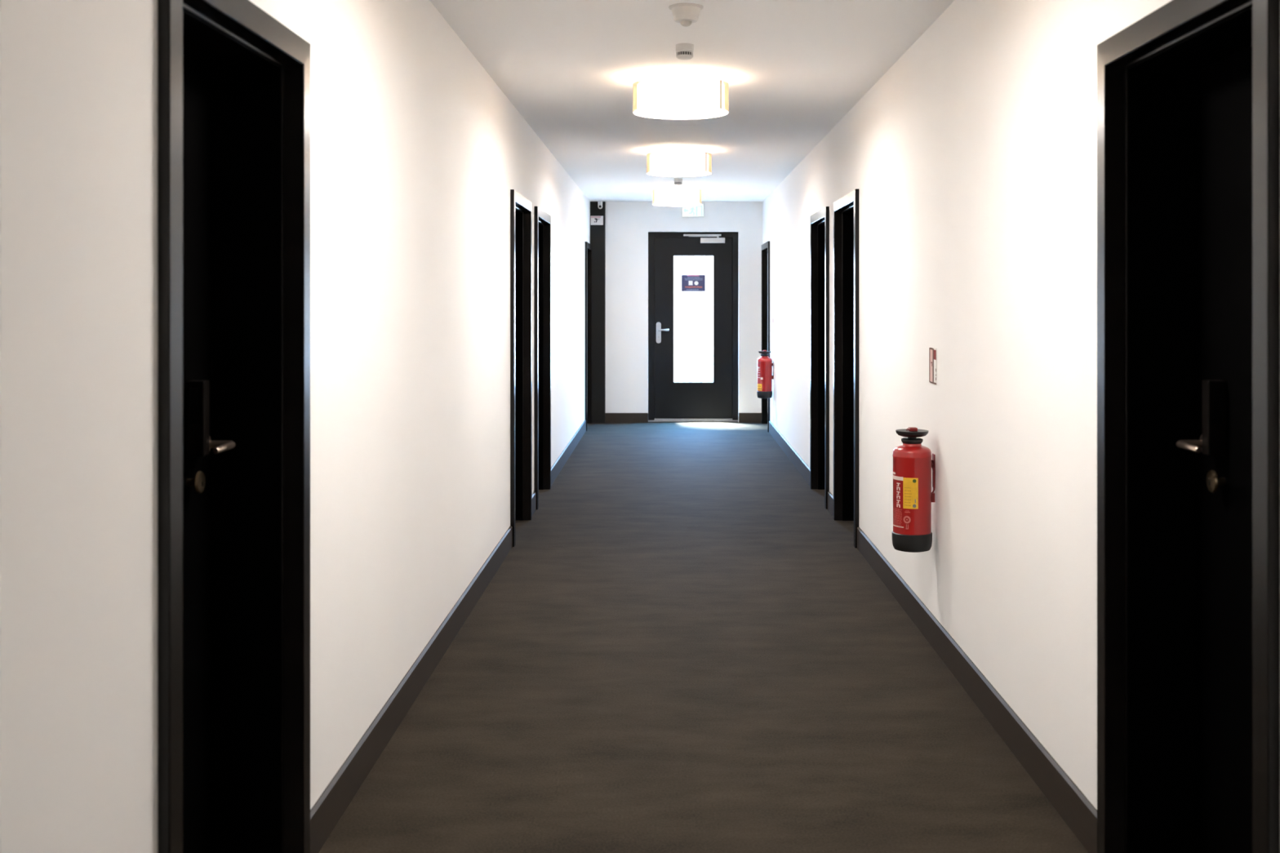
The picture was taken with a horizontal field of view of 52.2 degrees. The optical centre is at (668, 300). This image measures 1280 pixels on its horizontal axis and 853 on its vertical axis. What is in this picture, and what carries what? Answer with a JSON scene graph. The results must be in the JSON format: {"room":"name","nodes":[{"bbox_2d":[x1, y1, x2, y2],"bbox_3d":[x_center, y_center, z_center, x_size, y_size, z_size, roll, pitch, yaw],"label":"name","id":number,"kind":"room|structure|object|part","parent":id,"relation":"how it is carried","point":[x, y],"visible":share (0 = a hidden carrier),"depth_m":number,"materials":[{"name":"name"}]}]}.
{"room":"hotel corridor","nodes":[
{"label":"hotel corridor","id":0,"kind":"room"},
{"bbox_2d":[0,0,590,852],"bbox_3d":[-1.065,0.140,8.583,0.280,2.600,13.554,0,0,0],"label":"wall","id":1,"kind":"structure","parent":0,"point":[417,153],"depth_m":3.41,"materials":[{"name":"paint"}]},
{"bbox_2d":[157,0,310,852],"bbox_3d":[-1.036,0.397,2.826,0.268,2.087,0.927,0,0,0],"label":"door","id":2,"kind":"structure","parent":1,"relation":"in","point":[233,81],"depth_m":3.21,"materials":[{"name":"paint"}]},
{"bbox_3d":[-1.108,0.426,3.055,0.034,0.053,0.053,0,0,0],"label":"lock knob","id":3,"kind":"part","parent":2,"relation":"part of","materials":[{"name":"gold metal"}]},
{"bbox_3d":[-1.060,0.342,3.042,0.070,0.018,0.133,0,0,0],"label":"lever","id":4,"kind":"part","parent":2,"relation":"part of","materials":[{"name":"silver metal"}]},
{"bbox_2d":[310,419,586,852],"bbox_3d":[-0.919,1.378,8.093,0.012,0.124,12.574,0,0,0],"label":"baseboard","id":5,"kind":"structure","parent":1,"relation":"attached to","point":[329,808],"depth_m":4.44,"materials":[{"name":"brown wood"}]},
{"bbox_2d":[510,189,532,546],"bbox_3d":[-1.036,0.397,8.115,0.268,2.087,0.990,0,0,0],"label":"door","id":6,"kind":"structure","parent":1,"relation":"in","point":[521,208],"depth_m":8.54,"materials":[{"name":"paint"}]},
{"bbox_2d":[534,206,551,509],"bbox_3d":[-1.036,0.397,9.490,0.268,2.087,1.020,0,0,0],"label":"door","id":7,"kind":"structure","parent":1,"relation":"in","point":[542,219],"depth_m":9.93,"materials":[{"name":"paint"}]},
{"bbox_2d":[584,241,591,431],"bbox_3d":[-1.036,0.397,14.852,0.268,2.087,0.945,0,0,0],"label":"door","id":8,"kind":"structure","parent":1,"relation":"in","point":[588,247],"depth_m":15.27,"materials":[{"name":"paint"}]},
{"bbox_2d":[604,201,762,422],"bbox_3d":[0.090,0.140,15.510,2.590,2.600,0.300,0,0,0],"label":"wall","id":9,"kind":"structure","parent":0,"point":[628,224],"depth_m":15.36,"materials":[{"name":"paint"}]},
{"bbox_2d":[590,201,604,422],"bbox_3d":[-0.836,0.140,15.345,0.178,2.600,0.030,0,0,0],"label":"panel","id":10,"kind":"object","parent":9,"relation":"attached to","point":[597,232],"visible":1,"depth_m":15.33,"materials":[{"name":"black wood"}]},
{"bbox_2d":[591,215,603,225],"bbox_3d":[-0.844,-0.937,15.328,0.147,0.106,0.004,0,0,0],"label":"sign","id":11,"kind":"object","parent":10,"relation":"attached to","point":[595,220],"visible":1,"depth_m":15.33,"materials":[{"name":"white plastic"}]},
{"bbox_2d":[604,413,761,422],"bbox_3d":[0.179,1.383,15.354,1.852,0.115,0.012,0,0,0],"label":"baseboard","id":12,"kind":"structure","parent":9,"relation":"attached to","point":[609,417],"depth_m":15.35,"materials":[{"name":"black wood"}]},
{"bbox_2d":[648,231,737,422],"bbox_3d":[0.289,0.315,15.506,1.068,2.250,0.148,0,0,0],"label":"door","id":13,"kind":"structure","parent":9,"relation":"in","point":[668,400],"depth_m":15.50,"materials":[{"name":"paint"}]},
{"bbox_3d":[-0.121,0.384,15.496,0.059,0.252,0.012,0,0,0],"label":"handle plate","id":14,"kind":"part","parent":13,"relation":"part of","materials":[{"name":"grey metal"}]},
{"bbox_3d":[-0.064,0.350,15.462,0.136,0.029,0.060,0,0,0],"label":"lever","id":15,"kind":"part","parent":13,"relation":"part of","materials":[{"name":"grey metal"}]},
{"bbox_2d":[681,274,705,291],"bbox_3d":[0.292,-0.204,15.523,0.289,0.200,0.003,0,0,0],"label":"notice","id":16,"kind":"object","parent":13,"relation":"attached to","point":[690,282],"visible":1,"depth_m":15.52,"materials":[{"name":"blue paper"}]},
{"bbox_2d":[684,276,702,291],"bbox_3d":[0.291,-0.192,15.522,0.217,0.168,0.001,0,0,0],"label":"print","id":17,"kind":"object","parent":16,"relation":"attached to","point":[691,283],"depth_m":15.52},
{"bbox_3d":[0.396,-0.772,15.479,0.445,0.023,0.022,0,0,0],"label":"slide rail","id":18,"kind":"part","parent":13,"relation":"part of","materials":[{"name":"grey metal"}]},
{"bbox_3d":[0.413,-0.751,15.472,0.358,0.026,0.020,0,0,0],"label":"closer arm","id":19,"kind":"part","parent":13,"relation":"part of","materials":[{"name":"grey metal"}]},
{"bbox_2d":[682,202,703,217],"bbox_3d":[0.284,-1.062,15.339,0.257,0.163,0.041,0,0,0],"label":"exit sign","id":20,"kind":"object","parent":9,"relation":"attached to","point":[691,211],"visible":0.85,"depth_m":15.32,"materials":[{"name":"white plastic"}]},
{"bbox_2d":[429,0,954,201],"bbox_3d":[-0.072,-1.200,6.055,3.055,0.080,19.210,0,0,0],"label":"ceiling","id":21,"kind":"structure","parent":0,"point":[793,69],"depth_m":6.57,"materials":[{"name":"white paint"}]},
{"bbox_2d":[598,200,602,208],"bbox_3d":[-0.801,-1.114,15.245,0.053,0.093,0.063,0,0,0],"label":"security camera","id":22,"kind":"object","parent":21,"relation":"attached to","point":[600,202],"visible":1,"depth_m":15.23,"materials":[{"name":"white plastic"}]},
{"bbox_2d":[652,186,701,206],"bbox_3d":[0.083,-1.069,13.350,0.500,0.182,0.500,0,0,0],"label":"ceiling lamp","id":23,"kind":"object","parent":21,"relation":"attached to","point":[674,196],"visible":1,"depth_m":13.15,"materials":[{"name":"beige"}]},
{"bbox_2d":[653,202,701,206],"bbox_3d":[0.083,-0.981,13.350,0.494,0.003,0.494,0,0,0],"label":"diffuser","id":24,"kind":"object","parent":23,"relation":"attached to","point":[667,204],"depth_m":13.35,"materials":[{"name":"white plastic"}]},
{"bbox_2d":[674,177,682,185],"bbox_3d":[0.090,-1.127,12.450,0.082,0.066,0.082,0,0,0],"label":"smoke detector","id":25,"kind":"object","parent":21,"relation":"attached to","point":[677,181],"visible":1,"depth_m":12.42,"materials":[{"name":"white plastic"}]},
{"bbox_2d":[646,149,711,176],"bbox_3d":[0.080,-1.069,10.090,0.500,0.182,0.500,0,0,0],"label":"ceiling lamp","id":26,"kind":"object","parent":21,"relation":"attached to","point":[675,162],"visible":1,"depth_m":9.89,"materials":[{"name":"beige"}]},
{"bbox_2d":[647,170,711,176],"bbox_3d":[0.080,-0.981,10.090,0.494,0.003,0.494,0,0,0],"label":"diffuser","id":27,"kind":"object","parent":26,"relation":"attached to","point":[659,173],"depth_m":10.08,"materials":[{"name":"white plastic"}]},
{"bbox_2d":[632,75,728,119],"bbox_3d":[0.062,-1.069,6.820,0.500,0.182,0.500,0,0,0],"label":"ceiling lamp","id":28,"kind":"object","parent":21,"relation":"attached to","point":[677,97],"visible":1,"depth_m":6.63,"materials":[{"name":"beige"}]},
{"bbox_2d":[633,106,728,119],"bbox_3d":[0.062,-0.981,6.820,0.494,0.003,0.494,0,0,0],"label":"diffuser","id":29,"kind":"object","parent":28,"relation":"attached to","point":[651,112],"depth_m":6.80,"materials":[{"name":"white plastic"}]},
{"bbox_2d":[675,43,693,59],"bbox_3d":[0.072,-1.127,5.930,0.082,0.066,0.082,0,0,0],"label":"smoke detector","id":30,"kind":"object","parent":21,"relation":"attached to","point":[683,51],"visible":1,"depth_m":5.90,"materials":[{"name":"white plastic"}]},
{"bbox_2d":[678,51,692,54],"bbox_3d":[0.072,-1.118,5.930,0.066,0.016,0.066,0,0,0],"label":"grille","id":31,"kind":"object","parent":30,"relation":"attached to","point":[679,52],"depth_m":5.90,"materials":[{"name":"grey plastic"}]},
{"bbox_2d":[668,2,703,26],"bbox_3d":[0.068,-1.121,5.160,0.136,0.078,0.136,0,0,0],"label":"sensor","id":32,"kind":"object","parent":21,"relation":"attached to","point":[685,14],"visible":1,"depth_m":5.12,"materials":[{"name":"white plastic"}]},
{"bbox_2d":[319,422,1088,852],"bbox_3d":[-0.072,1.480,5.987,3.055,0.080,19.075,0,0,0],"label":"floor","id":33,"kind":"structure","parent":0,"point":[682,648],"depth_m":4.69,"materials":[{"name":"carpet"}]},
{"bbox_2d":[762,0,1171,809],"bbox_3d":[1.245,0.140,5.930,0.280,2.600,18.860,0,0,0],"label":"wall","id":34,"kind":"structure","parent":0,"point":[971,161],"depth_m":4.47,"materials":[{"name":"paint"}]},
{"bbox_2d":[756,350,773,398],"bbox_3d":[1.018,0.780,13.800,0.176,0.506,0.165,0,0,0],"label":"fire extinguisher","id":35,"kind":"object","parent":34,"relation":"attached to","point":[765,377],"visible":1,"depth_m":13.74,"materials":[{"name":"red paint"}]},
{"bbox_2d":[761,240,769,431],"bbox_3d":[1.216,0.397,14.775,0.268,2.087,1.030,0,0,0],"label":"door","id":36,"kind":"structure","parent":34,"relation":"in","point":[766,246],"depth_m":15.22,"materials":[{"name":"paint"}]},
{"bbox_2d":[771,263,774,288],"bbox_3d":[1.099,-0.250,13.790,0.013,0.260,0.220,0,0,0],"label":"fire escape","id":37,"kind":"object","parent":34,"relation":"attached to","point":[773,264],"visible":1,"depth_m":13.68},
{"bbox_2d":[772,318,773,332],"bbox_3d":[1.103,0.265,13.820,0.004,0.150,0.160,0,0,0],"label":"sign","id":38,"kind":"object","parent":34,"relation":"attached to","point":[772,318],"visible":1,"depth_m":13.81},
{"bbox_2d":[809,206,829,509],"bbox_3d":[1.216,0.397,9.505,0.268,2.087,1.010,0,0,0],"label":"door","id":39,"kind":"structure","parent":34,"relation":"in","point":[820,220],"depth_m":9.94,"materials":[{"name":"paint"}]},
{"bbox_2d":[833,188,858,548],"bbox_3d":[1.216,0.397,8.092,0.268,2.087,1.015,0,0,0],"label":"door","id":40,"kind":"structure","parent":34,"relation":"in","point":[846,209],"depth_m":8.53,"materials":[{"name":"paint"}]},
{"bbox_2d":[892,426,934,552],"bbox_3d":[1.011,0.780,5.409,0.173,0.506,0.165,0,0,21],"label":"fire extinguisher","id":41,"kind":"object","parent":34,"relation":"attached to","point":[913,463],"visible":1,"depth_m":5.34,"materials":[{"name":"red paint"}]},
{"bbox_2d":[893,507,902,525],"bbox_3d":[0.939,0.892,5.377,0.006,0.067,0.059,0,0,-25],"label":"print","id":42,"kind":"object","parent":41,"relation":"on","point":[897,512],"depth_m":5.37},
{"bbox_3d":[1.090,0.751,5.406,0.022,0.168,0.020,0,0,0],"label":"carrying handle","id":43,"kind":"part","parent":41,"relation":"part of","materials":[{"name":"red plastic"}]},
{"bbox_2d":[768,421,1097,852],"bbox_3d":[1.099,1.378,5.930,0.012,0.124,18.860,0,0,0],"label":"baseboard","id":44,"kind":"structure","parent":34,"relation":"attached to","point":[1080,815],"depth_m":4.45,"materials":[{"name":"black wood"}]},
{"bbox_2d":[928,346,937,384],"bbox_3d":[1.103,0.273,5.454,0.004,0.150,0.143,0,0,0],"label":"sign","id":45,"kind":"object","parent":34,"relation":"attached to","point":[932,351],"visible":1,"depth_m":5.44,"materials":[{"name":"white plastic"}]},
{"bbox_2d":[1097,0,1279,852],"bbox_3d":[1.216,0.397,2.833,0.268,2.087,0.943,0,0,0],"label":"door","id":46,"kind":"structure","parent":34,"relation":"in","point":[1188,91],"depth_m":3.23,"materials":[{"name":"paint"}]},
{"bbox_3d":[1.240,0.342,3.057,0.070,0.018,0.133,0,0,0],"label":"lever","id":47,"kind":"part","parent":46,"relation":"part of","materials":[{"name":"silver metal"}]},
{"bbox_3d":[1.288,0.426,3.069,0.034,0.053,0.053,0,0,0],"label":"lock knob","id":48,"kind":"part","parent":46,"relation":"part of","materials":[{"name":"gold metal"}]},
{"label":"outside","id":49,"kind":"structure","parent":0,"visible":0},
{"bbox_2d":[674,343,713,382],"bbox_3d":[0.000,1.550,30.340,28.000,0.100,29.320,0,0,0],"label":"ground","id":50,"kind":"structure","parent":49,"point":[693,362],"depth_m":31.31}
]}

